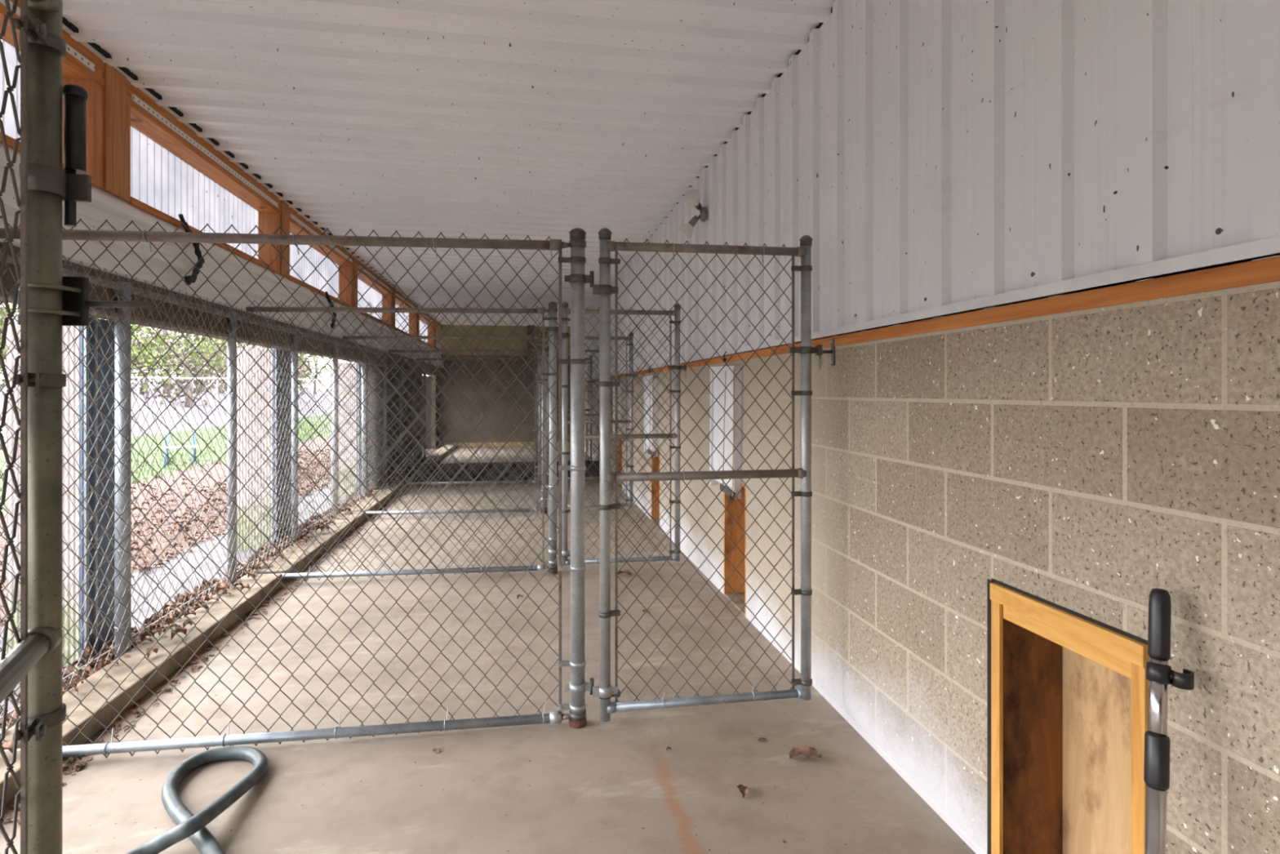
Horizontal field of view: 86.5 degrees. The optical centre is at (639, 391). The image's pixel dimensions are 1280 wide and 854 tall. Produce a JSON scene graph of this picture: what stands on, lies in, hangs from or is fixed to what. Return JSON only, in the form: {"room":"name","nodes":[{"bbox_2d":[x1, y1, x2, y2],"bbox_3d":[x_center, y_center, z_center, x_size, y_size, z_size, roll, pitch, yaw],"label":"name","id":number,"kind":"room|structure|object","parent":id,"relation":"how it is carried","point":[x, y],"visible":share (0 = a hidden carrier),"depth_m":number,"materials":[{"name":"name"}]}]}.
{"room":"dog kennel","nodes":[
{"label":"dog kennel","id":0,"kind":"room"},
{"bbox_2d":[6,315,114,669],"bbox_3d":[-2.707,0.487,3.221,0.322,1.665,0.314,0,0,-9],"label":"pillar","id":1,"kind":"structure","parent":0,"point":[81,435],"depth_m":3.09,"materials":[{"name":"concrete"}]},
{"bbox_2d":[0,143,444,377],"bbox_3d":[-2.955,-0.655,6.096,0.159,0.621,19.400,0,0,-9],"label":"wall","id":2,"kind":"structure","parent":0,"point":[104,206],"depth_m":3.81,"materials":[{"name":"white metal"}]},
{"bbox_2d":[0,39,93,185],"bbox_3d":[-2.408,-1.198,2.107,0.144,0.505,2.030,0,0,-9],"label":"window","id":3,"kind":"structure","parent":2,"relation":"in","point":[8,120],"depth_m":2.79,"materials":[{"name":"white"}]},
{"bbox_2d":[0,0,94,71],"bbox_3d":[-2.347,-1.482,2.117,0.028,0.031,2.022,0,0,-9],"label":"vent strip","id":4,"kind":"object","parent":2,"relation":"attached to","point":[72,51],"visible":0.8,"depth_m":2.98,"materials":[{"name":"metal"}]},
{"bbox_2d":[62,62,130,202],"bbox_3d":[-2.596,-1.255,3.257,0.152,0.610,0.300,0,0,-9],"label":"timber post","id":5,"kind":"object","parent":2,"relation":"on","point":[108,112],"visible":0.51,"depth_m":3.21,"materials":[{"name":"orange wood"}]},
{"bbox_2d":[177,213,204,284],"bbox_3d":[-2.523,-0.786,3.793,0.106,0.424,0.356,0,0,-22],"label":"strap","id":6,"kind":"object","parent":2,"relation":"attached to","point":[189,279],"visible":0.71,"depth_m":3.86,"materials":[{"name":"black rubber"}]},
{"bbox_2d":[127,125,277,273],"bbox_3d":[-2.792,-1.198,4.405,0.144,0.505,2.030,0,0,-9],"label":"window","id":7,"kind":"structure","parent":2,"relation":"in","point":[163,185],"depth_m":4.19,"materials":[{"name":"white"}]},
{"bbox_2d":[130,93,277,207],"bbox_3d":[-2.731,-1.482,4.416,0.028,0.031,2.022,0,0,-9],"label":"vent strip","id":8,"kind":"object","parent":2,"relation":"attached to","point":[133,97],"visible":0.79,"depth_m":4.08,"materials":[{"name":"metal"}]},
{"bbox_2d":[0,2,439,329],"bbox_3d":[-3.071,-1.449,6.077,0.144,0.038,19.400,0,0,-9],"label":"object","id":9,"kind":"structure","parent":2,"relation":"attached to","point":[141,119],"depth_m":4.13,"materials":[{"name":"orange wood"}]},
{"bbox_2d":[0,241,445,370],"bbox_3d":[-2.898,-0.512,6.106,0.035,0.035,19.400,0,0,-9],"label":"trim","id":10,"kind":"structure","parent":2,"relation":"attached to","point":[80,269],"depth_m":3.51,"materials":[{"name":"metal"}]},
{"bbox_2d":[9,0,440,325],"bbox_3d":[-3.072,-1.527,6.077,0.142,0.058,19.400,0,0,-9],"label":"trim","id":11,"kind":"structure","parent":2,"relation":"attached to","point":[77,46],"depth_m":4.03,"materials":[{"name":"orange wood"}]},
{"bbox_2d":[257,200,289,278],"bbox_3d":[-2.980,-1.255,5.555,0.152,0.610,0.300,0,0,-9],"label":"timber post","id":12,"kind":"object","parent":2,"relation":"on","point":[268,223],"visible":0.45,"depth_m":5.42,"materials":[{"name":"orange wood"}]},
{"bbox_2d":[288,232,351,306],"bbox_3d":[-3.175,-1.198,6.704,0.144,0.505,2.030,0,0,-9],"label":"window","id":13,"kind":"structure","parent":2,"relation":"in","point":[315,282],"depth_m":6.76,"materials":[{"name":"white"}]},
{"bbox_2d":[289,213,351,262],"bbox_3d":[-3.114,-1.482,6.714,0.028,0.031,2.022,0,0,-9],"label":"vent strip","id":14,"kind":"object","parent":2,"relation":"attached to","point":[291,215],"visible":0.5,"depth_m":6.24,"materials":[{"name":"metal"}]},
{"bbox_2d":[324,291,336,328],"bbox_3d":[-2.979,-0.781,6.537,0.096,0.374,0.353,0,0,-20],"label":"strap","id":15,"kind":"object","parent":2,"relation":"attached to","point":[332,325],"visible":0.75,"depth_m":6.58,"materials":[{"name":"black rubber"}]},
{"bbox_2d":[338,256,357,306],"bbox_3d":[-3.363,-1.255,7.853,0.152,0.610,0.300,0,0,-9],"label":"timber post","id":16,"kind":"object","parent":2,"relation":"on","point":[349,295],"visible":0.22,"depth_m":7.71,"materials":[{"name":"orange wood"}]},
{"bbox_2d":[357,278,391,327],"bbox_3d":[-3.559,-1.198,9.002,0.144,0.505,2.030,0,0,-9],"label":"window","id":17,"kind":"structure","parent":2,"relation":"in","point":[372,296],"depth_m":9.15,"materials":[{"name":"white"}]},
{"bbox_2d":[357,264,391,292],"bbox_3d":[-3.498,-1.482,9.012,0.028,0.031,2.022,0,0,-9],"label":"vent strip","id":18,"kind":"object","parent":2,"relation":"attached to","point":[363,269],"visible":0.57,"depth_m":8.87,"materials":[{"name":"metal"}]},
{"bbox_2d":[382,288,395,328],"bbox_3d":[-3.747,-1.255,10.152,0.152,0.610,0.300,0,0,-9],"label":"timber post","id":19,"kind":"object","parent":2,"relation":"on","point":[390,298],"visible":0.42,"depth_m":10.01,"materials":[{"name":"orange wood"}]},
{"bbox_2d":[394,303,411,335],"bbox_3d":[-3.943,-1.198,11.300,0.144,0.505,2.030,0,0,-9],"label":"window","id":20,"kind":"structure","parent":2,"relation":"in","point":[400,320],"depth_m":11.54,"materials":[{"name":"white"}]},
{"bbox_2d":[395,293,414,307],"bbox_3d":[-3.882,-1.482,11.310,0.028,0.031,2.022,0,0,-9],"label":"vent strip","id":21,"kind":"object","parent":2,"relation":"attached to","point":[396,294],"visible":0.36,"depth_m":10.96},
{"bbox_2d":[408,306,419,340],"bbox_3d":[-4.131,-1.255,12.450,0.152,0.610,0.300,0,0,-9],"label":"timber post","id":22,"kind":"object","parent":2,"relation":"on","point":[416,325],"visible":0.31,"depth_m":12.30,"materials":[{"name":"orange wood"}]},
{"bbox_2d":[418,320,434,347],"bbox_3d":[-4.327,-1.198,13.598,0.144,0.505,2.030,0,0,-9],"label":"window","id":23,"kind":"structure","parent":2,"relation":"in","point":[421,324],"depth_m":13.96,"materials":[{"name":"white"}]},
{"bbox_2d":[427,320,435,348],"bbox_3d":[-4.515,-1.255,14.748,0.152,0.610,0.300,0,0,-9],"label":"timber post","id":24,"kind":"object","parent":2,"relation":"on","point":[433,332],"visible":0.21,"depth_m":14.61,"materials":[{"name":"orange wood"}]},
{"bbox_2d":[236,348,291,550],"bbox_3d":[-3.111,0.487,5.643,0.322,1.665,0.444,0,0,-9],"label":"pillar","id":25,"kind":"structure","parent":0,"point":[239,471],"depth_m":5.44,"materials":[{"name":"concrete"}]},
{"bbox_2d":[330,362,361,497],"bbox_3d":[-3.549,0.487,8.266,0.322,1.665,0.324,0,0,-9],"label":"pillar","id":26,"kind":"structure","parent":0,"point":[355,455],"depth_m":8.12,"materials":[{"name":"concrete"}]},
{"bbox_2d":[366,364,422,488],"bbox_3d":[-3.856,0.487,10.813,0.075,1.665,4.800,0,0,-9],"label":"wall","id":27,"kind":"structure","parent":0,"point":[405,384],"depth_m":9.96,"materials":[{"name":"concrete"}]},
{"bbox_2d":[426,376,439,448],"bbox_3d":[-4.732,0.487,15.330,0.315,1.665,0.600,0,0,-9],"label":"wall","id":28,"kind":"structure","parent":0,"point":[435,415],"depth_m":15.05,"materials":[{"name":"concrete"}]},
{"bbox_2d":[62,0,835,326],"bbox_3d":[-1.506,-1.563,6.339,3.358,0.035,19.401,0,0,-9],"label":"ceiling","id":29,"kind":"structure","parent":0,"point":[517,119],"depth_m":3.66,"materials":[{"name":"white paint"}]},
{"bbox_2d":[62,16,441,324],"bbox_3d":[-2.995,-1.586,6.090,0.058,0.048,19.400,0,0,-9],"label":"strip","id":30,"kind":"object","parent":29,"relation":"attached to","point":[64,20],"visible":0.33,"depth_m":3.61,"materials":[{"name":"black plastic"}]},
{"bbox_2d":[0,445,976,853],"bbox_3d":[-1.416,1.345,6.354,3.260,0.150,19.400,0,0,-9],"label":"floor","id":31,"kind":"structure","parent":0,"point":[614,786],"depth_m":2.48,"materials":[{"name":"concrete"}]},
{"bbox_2d":[0,750,20,809],"bbox_3d":[-1.610,1.228,-0.591,0.230,0.085,5.765,0,0,-9],"label":"kerb","id":32,"kind":"object","parent":31,"relation":"on","point":[12,789],"visible":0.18,"depth_m":2.12,"materials":[{"name":"concrete"}]},
{"bbox_2d":[0,0,154,853],"bbox_3d":[-0.597,0.323,0.618,0.177,1.862,0.879,0,0,-28],"label":"gate","id":33,"kind":"object","parent":31,"relation":"on","point":[48,300],"visible":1,"depth_m":0.92,"materials":[{"name":"metal"}]},
{"bbox_2d":[1,573,282,759],"bbox_3d":[-2.271,1.228,3.372,0.230,0.085,2.130,0,0,-9],"label":"kerb","id":34,"kind":"object","parent":31,"relation":"on","point":[93,701],"visible":0.74,"depth_m":2.98,"materials":[{"name":"concrete"}]},
{"bbox_2d":[124,746,268,853],"bbox_3d":[-1.253,1.223,1.984,0.498,0.092,0.817,0,0,-9],"label":"hose","id":35,"kind":"object","parent":31,"relation":"on","point":[193,826],"visible":1,"depth_m":2.02,"materials":[{"name":"rubber"}]},
{"bbox_2d":[1,490,408,824],"bbox_3d":[-2.385,1.260,5.080,0.126,0.019,7.199,0,0,-9],"label":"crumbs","id":36,"kind":"object","parent":31,"relation":"on","point":[70,759],"visible":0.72,"depth_m":2.98,"materials":[{"name":"plant"}]},
{"bbox_2d":[0,245,431,726],"bbox_3d":[-2.930,0.369,6.506,0.070,1.803,13.206,0,0,-9],"label":"fence","id":37,"kind":"object","parent":31,"relation":"on","point":[122,333],"visible":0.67,"depth_m":3.85,"materials":[{"name":"metal"}]},
{"bbox_2d":[0,453,432,753],"bbox_3d":[-2.982,1.181,6.909,0.373,0.156,11.433,0,0,-9],"label":"leaf litter","id":38,"kind":"object","parent":31,"relation":"on","point":[8,745],"visible":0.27,"depth_m":3.64,"materials":[{"name":"plant"}]},
{"bbox_2d":[0,215,594,759],"bbox_3d":[-1.187,0.324,2.436,2.048,1.893,0.069,0,0,-9],"label":"fence","id":39,"kind":"object","parent":31,"relation":"on","point":[578,686],"visible":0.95,"depth_m":2.48,"materials":[{"name":"metal"}]},
{"bbox_2d":[549,711,569,724],"bbox_3d":[-0.305,1.236,2.585,0.076,0.044,0.043,0,0,-9],"label":"pipe fitting","id":40,"kind":"object","parent":39,"relation":"on","point":[555,717],"depth_m":2.57,"materials":[{"name":"metal"}]},
{"bbox_2d":[550,239,569,250],"bbox_3d":[-0.305,-0.557,2.585,0.076,0.044,0.043,0,0,-9],"label":"cup","id":41,"kind":"object","parent":39,"relation":"on","point":[555,244],"depth_m":2.57,"materials":[{"name":"metal"}]},
{"bbox_2d":[592,227,822,721],"bbox_3d":[0.272,0.309,2.641,0.913,1.862,0.052,0,0,-9],"label":"gate","id":42,"kind":"object","parent":39,"relation":"attached to","point":[605,691],"visible":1,"depth_m":2.64,"materials":[{"name":"metal"}]},
{"bbox_2d":[249,511,366,582],"bbox_3d":[-2.646,1.228,5.616,0.230,0.085,2.280,0,0,-9],"label":"kerb","id":43,"kind":"object","parent":31,"relation":"on","point":[325,535],"visible":0.73,"depth_m":5.23,"materials":[{"name":"concrete"}]},
{"bbox_2d":[343,481,405,518],"bbox_3d":[-3.025,1.228,7.885,0.230,0.085,2.180,0,0,-9],"label":"kerb","id":44,"kind":"object","parent":31,"relation":"on","point":[388,491],"visible":0.6,"depth_m":7.65,"materials":[{"name":"concrete"}]},
{"bbox_2d":[245,300,558,581],"bbox_3d":[-1.559,0.316,4.605,2.048,1.893,0.069,0,0,-9],"label":"fence","id":45,"kind":"object","parent":31,"relation":"on","point":[552,327],"visible":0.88,"depth_m":4.63,"materials":[{"name":"metal"}]},
{"bbox_2d":[537,564,548,570],"bbox_3d":[-0.677,1.228,4.753,0.076,0.044,0.043,0,0,-9],"label":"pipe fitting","id":46,"kind":"object","parent":45,"relation":"on","point":[540,567],"depth_m":4.74,"materials":[{"name":"metal"}]},
{"bbox_2d":[537,307,548,314],"bbox_3d":[-0.677,-0.566,4.753,0.076,0.044,0.043,0,0,-9],"label":"cup","id":47,"kind":"object","parent":45,"relation":"on","point":[540,310],"depth_m":4.74,"materials":[{"name":"metal"}]},
{"bbox_2d":[561,302,686,564],"bbox_3d":[-0.120,0.301,4.806,0.913,1.862,0.052,0,0,-9],"label":"gate","id":48,"kind":"object","parent":45,"relation":"attached to","point":[565,311],"visible":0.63,"depth_m":4.82,"materials":[{"name":"metal"}]},
{"bbox_2d":[391,464,414,486],"bbox_3d":[-3.400,1.228,10.128,0.230,0.085,2.230,0,0,-9],"label":"kerb","id":49,"kind":"object","parent":31,"relation":"on","point":[410,474],"visible":0.15,"depth_m":9.53,"materials":[{"name":"concrete"}]},
{"bbox_2d":[417,443,457,463],"bbox_3d":[-3.962,1.228,13.499,0.230,0.085,4.465,0,0,-9],"label":"kerb","id":50,"kind":"object","parent":31,"relation":"on","point":[451,447],"visible":0.53,"depth_m":13.23,"materials":[{"name":"concrete"}]},
{"bbox_2d":[342,331,548,516],"bbox_3d":[-1.946,0.316,6.923,2.048,1.893,0.069,0,0,-9],"label":"fence","id":51,"kind":"object","parent":31,"relation":"on","point":[344,337],"visible":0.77,"depth_m":6.96,"materials":[{"name":"metal"}]},
{"bbox_2d":[556,332,637,507],"bbox_3d":[-0.480,0.301,7.128,0.913,1.862,0.052,0,0,-9],"label":"gate","id":52,"kind":"object","parent":51,"relation":"attached to","point":[630,421],"visible":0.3,"depth_m":7.17,"materials":[{"name":"metal"}]},
{"bbox_2d":[387,345,541,485],"bbox_3d":[-2.317,0.316,9.142,2.048,1.893,0.069,0,0,-9],"label":"fence","id":53,"kind":"object","parent":31,"relation":"on","point":[393,350],"visible":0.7,"depth_m":9.17,"materials":[{"name":"metal"}]},
{"bbox_2d":[546,346,611,482],"bbox_3d":[-0.851,0.301,9.348,0.913,1.862,0.052,0,0,-9],"label":"gate","id":54,"kind":"object","parent":53,"relation":"attached to","point":[593,414],"visible":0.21,"depth_m":9.35,"materials":[{"name":"metal"}]},
{"bbox_2d":[416,355,537,463],"bbox_3d":[-2.695,0.316,11.410,2.048,1.893,0.069,0,0,-9],"label":"fence","id":55,"kind":"object","parent":31,"relation":"on","point":[472,357],"visible":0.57,"depth_m":11.44,"materials":[{"name":"metal"}]},
{"bbox_2d":[556,355,595,461],"bbox_3d":[-1.230,0.301,11.616,0.913,1.862,0.052,0,0,-9],"label":"gate","id":56,"kind":"object","parent":55,"relation":"attached to","point":[587,358],"visible":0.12,"depth_m":11.66,"materials":[{"name":"metal"}]},
{"bbox_2d":[414,460,599,481],"bbox_3d":[-1.844,1.145,9.831,2.700,0.250,0.100,0,0,-9],"label":"board","id":57,"kind":"object","parent":31,"relation":"on","point":[491,465],"visible":0.29,"depth_m":9.72,"materials":[{"name":"wood"}]},
{"bbox_2d":[617,569,631,575],"bbox_3d":[-0.110,1.251,4.704,0.081,0.035,0.080,0,0,-37],"label":"dead leaf","id":58,"kind":"object","parent":31,"relation":"on","point":[627,571],"visible":0.82,"depth_m":4.71,"materials":[{"name":"plant"}]},
{"bbox_2d":[737,783,751,797],"bbox_3d":[0.329,1.257,2.149,0.044,0.025,0.044,0,0,-34],"label":"dead leaf","id":59,"kind":"object","parent":31,"relation":"on","point":[744,789],"visible":1,"depth_m":2.15,"materials":[{"name":"plant"}]},
{"bbox_2d":[789,744,821,758],"bbox_3d":[0.573,1.254,2.354,0.088,0.031,0.089,0,0,45],"label":"dead leaf","id":60,"kind":"object","parent":31,"relation":"on","point":[807,751],"visible":1,"depth_m":2.37,"materials":[{"name":"plant"}]},
{"bbox_2d":[1143,587,1194,853],"bbox_3d":[0.827,0.820,1.177,0.358,0.901,0.179,0,0,-9],"label":"pole","id":61,"kind":"object","parent":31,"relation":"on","point":[1159,673],"visible":1,"depth_m":1.23,"materials":[{"name":"metal"}]},
{"bbox_2d":[431,324,570,446],"bbox_3d":[-3.054,-0.120,16.015,3.570,2.980,0.200,0,0,-9],"label":"wall","id":62,"kind":"structure","parent":0,"point":[443,428],"depth_m":15.83,"materials":[{"name":"concrete"}]},
{"bbox_2d":[444,441,570,446],"bbox_3d":[-2.981,1.225,15.906,3.080,0.090,0.040,0,0,-9],"label":"trim","id":63,"kind":"structure","parent":62,"relation":"attached to","point":[519,442],"depth_m":15.83,"materials":[{"name":"beige wood"}]},
{"bbox_2d":[527,324,533,394],"bbox_3d":[-2.562,-0.755,15.951,0.160,1.650,0.090,0,0,-9],"label":"trim","id":64,"kind":"structure","parent":62,"relation":"attached to","point":[531,331],"depth_m":15.90,"materials":[{"name":"wood"}]},
{"bbox_2d":[585,0,1279,853],"bbox_3d":[0.223,-0.220,6.627,0.196,2.980,19.400,0,0,-9],"label":"wall","id":65,"kind":"structure","parent":0,"point":[1089,462],"depth_m":1.80,"materials":[{"name":"concrete"}]},
{"bbox_2d":[595,381,599,429],"bbox_3d":[-0.730,0.202,11.576,0.067,0.848,0.568,0,0,-9],"label":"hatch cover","id":66,"kind":"object","parent":65,"relation":"attached to","point":[597,383],"visible":0.52,"depth_m":11.55,"materials":[{"name":"metal"}]},
{"bbox_2d":[612,379,621,434],"bbox_3d":[-0.317,0.202,9.100,0.067,0.848,0.568,0,0,-9],"label":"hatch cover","id":67,"kind":"object","parent":65,"relation":"attached to","point":[619,387],"visible":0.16,"depth_m":8.87,"materials":[{"name":"metal"}]},
{"bbox_2d":[617,433,622,489],"bbox_3d":[-0.169,0.897,9.015,0.197,0.745,0.440,0,0,-9],"label":"door","id":68,"kind":"structure","parent":65,"relation":"in","point":[620,461],"depth_m":9.20,"materials":[{"name":"orange wood"}]},
{"bbox_2d":[643,369,657,457],"bbox_3d":[0.097,0.202,6.625,0.067,0.848,0.568,0,0,-9],"label":"hatch cover","id":69,"kind":"object","parent":65,"relation":"attached to","point":[648,402],"visible":0.75,"depth_m":6.59,"materials":[{"name":"metal"}]},
{"bbox_2d":[651,448,659,528],"bbox_3d":[0.245,0.897,6.540,0.197,0.745,0.440,0,0,-9],"label":"door","id":70,"kind":"structure","parent":65,"relation":"in","point":[655,461],"depth_m":6.73,"materials":[{"name":"orange wood"}]},
{"bbox_2d":[677,189,706,239],"bbox_3d":[0.362,-1.224,4.707,0.175,0.301,0.282,0,0,-9],"label":"lamp","id":71,"kind":"object","parent":65,"relation":"attached to","point":[692,197],"visible":1,"depth_m":4.69,"materials":[{"name":"white paint"}]},
{"bbox_2d":[677,213,701,239],"bbox_3d":[0.346,-1.156,4.771,0.164,0.166,0.151,0,0,-9],"label":"socket","id":72,"kind":"object","parent":71,"relation":"attached to","point":[686,229],"depth_m":4.74,"materials":[{"name":"white paint"}]},
{"bbox_2d":[684,189,702,213],"bbox_3d":[0.372,-1.301,4.648,0.154,0.148,0.162,0,0,-9],"label":"socket","id":73,"kind":"object","parent":71,"relation":"attached to","point":[692,197],"depth_m":4.59,"materials":[{"name":"white paint"}]},
{"bbox_2d":[709,355,742,501],"bbox_3d":[0.512,0.202,4.139,0.067,0.848,0.568,0,1,-9],"label":"hatch cover","id":74,"kind":"object","parent":65,"relation":"attached to","point":[726,375],"visible":0.88,"depth_m":4.09,"materials":[{"name":"metal"}]},
{"bbox_2d":[723,483,746,617],"bbox_3d":[0.658,0.897,4.064,0.197,0.745,0.440,0,0,-9],"label":"door","id":75,"kind":"structure","parent":65,"relation":"in","point":[735,508],"depth_m":4.25,"materials":[{"name":"orange wood"}]},
{"bbox_2d":[822,337,835,365],"bbox_3d":[0.755,-0.160,2.732,0.050,0.110,0.024,0,0,-9],"label":"latch catch","id":76,"kind":"object","parent":65,"relation":"attached to","point":[832,351],"visible":0.99,"depth_m":2.73,"materials":[{"name":"metal"}]},
{"bbox_2d":[585,256,1279,382],"bbox_3d":[0.141,-0.203,6.614,0.024,0.041,19.400,0,0,-9],"label":"trim","id":77,"kind":"structure","parent":65,"relation":"attached to","point":[1268,269],"depth_m":1.53,"materials":[{"name":"orange wood"}]},
{"bbox_2d":[586,235,1279,381],"bbox_3d":[0.137,-0.238,6.613,0.032,0.031,19.400,0,0,-9],"label":"trim","id":78,"kind":"structure","parent":65,"relation":"attached to","point":[1269,246],"depth_m":1.53,"materials":[{"name":"wood"}]},
{"bbox_2d":[986,577,1149,853],"bbox_3d":[1.062,0.882,1.598,0.213,0.775,0.486,0,0,-9],"label":"door","id":79,"kind":"structure","parent":65,"relation":"in","point":[1068,689],"depth_m":1.76,"materials":[{"name":"brown wood"}]},
{"label":"outside","id":80,"kind":"structure","parent":0,"visible":0},
{"bbox_2d":[0,446,439,715],"bbox_3d":[-3.955,1.340,9.478,0.720,0.160,28.000,0,0,-9],"label":"yard slab","id":81,"kind":"structure","parent":80,"point":[158,571],"depth_m":4.74,"materials":[{"name":"concrete"}]},
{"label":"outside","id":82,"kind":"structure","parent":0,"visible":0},
{"bbox_2d":[0,435,330,633],"bbox_3d":[-9.029,1.275,28.908,2.910,0.070,120.000,0,0,-9],"label":"fallen leaves","id":83,"kind":"object","parent":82,"point":[162,484],"visible":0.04,"depth_m":7.84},
{"bbox_2d":[0,448,330,635],"bbox_3d":[-6.029,1.225,8.117,4.104,0.068,14.050,0,0,-9],"label":"leaf litter","id":84,"kind":"object","parent":83,"relation":"on","point":[175,525],"depth_m":6.72,"materials":[{"name":"brown plant"}]},
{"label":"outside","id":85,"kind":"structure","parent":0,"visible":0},
{"bbox_2d":[0,380,330,448],"bbox_3d":[-49.573,-0.265,22.137,69.500,2.990,120.000,0,0,-9],"label":"gravel bank","id":86,"kind":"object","parent":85,"point":[140,420],"visible":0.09,"depth_m":28.71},
{"bbox_2d":[0,303,17,387],"bbox_3d":[-25.054,-2.249,26.208,4.954,4.861,5.639,0,0,6],"label":"shrub","id":87,"kind":"object","parent":86,"relation":"on","point":[2,321],"visible":0.08,"depth_m":26.44,"materials":[{"name":"green plant"}]},
{"bbox_2d":[0,302,17,325],"bbox_3d":[-22.877,-4.280,22.087,5.574,9.409,5.076,0,0,-37],"label":"tree","id":88,"kind":"object","parent":86,"relation":"on","point":[6,313],"visible":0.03,"depth_m":22.44,"materials":[{"name":"green plant"}]},
{"bbox_2d":[0,304,105,377],"bbox_3d":[-26.934,-2.491,29.637,6.718,7.057,5.835,0,0,-9],"label":"shrub","id":89,"kind":"object","parent":86,"relation":"on","point":[2,327],"visible":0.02,"depth_m":29.61,"materials":[{"name":"green plant"}]},
{"bbox_2d":[90,316,195,390],"bbox_3d":[-18.730,-2.972,24.526,4.850,7.905,4.821,0,0,12],"label":"tree","id":90,"kind":"object","parent":86,"relation":"on","point":[134,326],"visible":0.08,"depth_m":24.84,"materials":[{"name":"green plant"}]},
{"bbox_2d":[131,328,177,385],"bbox_3d":[-29.471,-2.196,38.383,5.872,4.337,5.915,0,0,32],"label":"shrub","id":91,"kind":"object","parent":86,"relation":"on","point":[139,328],"visible":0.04,"depth_m":39.20,"materials":[{"name":"green plant"}]},
{"bbox_2d":[131,329,181,389],"bbox_3d":[-30.342,-2.265,41.075,5.453,5.509,5.750,0,0,-9],"label":"shrub","id":92,"kind":"object","parent":86,"relation":"on","point":[132,383],"visible":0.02,"depth_m":41.34,"materials":[{"name":"green plant"}]},
{"bbox_2d":[131,324,197,394],"bbox_3d":[-26.169,-1.969,35.472,4.963,6.652,7.115,0,0,22],"label":"shrub","id":93,"kind":"object","parent":86,"relation":"on","point":[141,333],"visible":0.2,"depth_m":35.91,"materials":[{"name":"green plant"}]},
{"bbox_2d":[144,327,208,387],"bbox_3d":[-31.991,-2.917,47.165,6.011,5.522,4.922,0,0,-9],"label":"shrub","id":94,"kind":"object","parent":86,"relation":"on","point":[145,327],"visible":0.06,"depth_m":47.03,"materials":[{"name":"green plant"}]},
{"bbox_2d":[134,327,225,397],"bbox_3d":[-24.244,-3.709,35.002,5.858,8.367,4.925,0,0,-9],"label":"tree","id":95,"kind":"object","parent":86,"relation":"on","point":[164,332],"visible":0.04,"depth_m":35.26,"materials":[{"name":"green plant"}]},
{"bbox_2d":[131,331,237,407],"bbox_3d":[-20.151,-2.554,30.351,5.366,6.948,4.762,0,0,-28],"label":"tree","id":96,"kind":"object","parent":86,"relation":"on","point":[186,353],"visible":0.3,"depth_m":30.32,"materials":[{"name":"green plant"}]},
{"bbox_2d":[140,328,243,404],"bbox_3d":[-21.477,-0.901,32.557,5.293,5.973,5.102,0,0,-9],"label":"shrub","id":97,"kind":"object","parent":86,"relation":"on","point":[206,373],"visible":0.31,"depth_m":32.07,"materials":[{"name":"green plant"}]},
{"bbox_2d":[173,331,241,394],"bbox_3d":[-27.000,-3.066,42.048,4.515,6.779,4.990,0,0,-9],"label":"tree","id":98,"kind":"object","parent":86,"relation":"on","point":[200,367],"visible":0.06,"depth_m":41.94,"materials":[{"name":"green plant"}]},
{"bbox_2d":[181,334,252,393],"bbox_3d":[-27.598,-1.712,44.793,4.814,4.496,5.603,0,0,-9],"label":"shrub","id":99,"kind":"object","parent":86,"relation":"on","point":[225,360],"visible":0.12,"depth_m":44.82,"materials":[{"name":"green plant"}]},
{"bbox_2d":[131,376,330,418],"bbox_3d":[-16.629,0.383,26.726,0.070,1.897,10.181,0,0,43],"label":"rail fence","id":100,"kind":"object","parent":86,"relation":"on","point":[132,377],"visible":0.16,"depth_m":25.95,"materials":[{"name":"white paint"}]},
{"bbox_2d":[213,342,318,394],"bbox_3d":[-21.110,-1.010,38.837,5.264,4.414,5.693,0,0,-9],"label":"shrub","id":101,"kind":"object","parent":86,"relation":"on","point":[241,347],"visible":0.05,"depth_m":38.55,"materials":[{"name":"green plant"}]},
{"bbox_2d":[280,349,319,378],"bbox_3d":[-19.626,-3.579,38.132,5.840,9.375,5.277,0,0,-9],"label":"tree","id":102,"kind":"object","parent":86,"relation":"on","point":[281,349],"visible":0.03,"depth_m":38.70,"materials":[{"name":"green plant"}]},
{"bbox_2d":[297,355,325,391],"bbox_3d":[-30.602,-1.811,60.036,4.734,3.994,4.192,0,0,-9],"label":"shrub","id":103,"kind":"object","parent":86,"relation":"on","point":[301,376],"visible":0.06,"depth_m":60.43,"materials":[{"name":"green plant"}]},
{"bbox_2d":[297,352,329,382],"bbox_3d":[-23.554,-3.593,46.802,4.792,8.750,5.436,0,0,-9],"label":"tree","id":104,"kind":"object","parent":86,"relation":"on","point":[303,374],"visible":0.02,"depth_m":46.38,"materials":[{"name":"green plant"}]},
{"bbox_2d":[306,357,339,393],"bbox_3d":[-29.303,-3.233,61.899,5.117,7.310,4.039,0,0,29],"label":"tree","id":105,"kind":"object","parent":86,"relation":"on","point":[314,381],"visible":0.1,"depth_m":61.94,"materials":[{"name":"green plant"}]},
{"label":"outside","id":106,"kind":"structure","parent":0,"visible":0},
{"bbox_2d":[0,413,330,511],"bbox_3d":[-12.906,1.230,28.260,5.050,0.140,120.000,0,0,-9],"label":"lawn","id":107,"kind":"structure","parent":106,"point":[141,440],"depth_m":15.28,"materials":[{"name":"plant"}]},
{"bbox_2d":[161,432,198,466],"bbox_3d":[-7.944,0.995,11.752,0.520,0.565,0.353,0,0,-24],"label":"trestle","id":108,"kind":"object","parent":107,"relation":"on","point":[193,438],"visible":0.75,"depth_m":11.73,"materials":[{"name":"white paint"}]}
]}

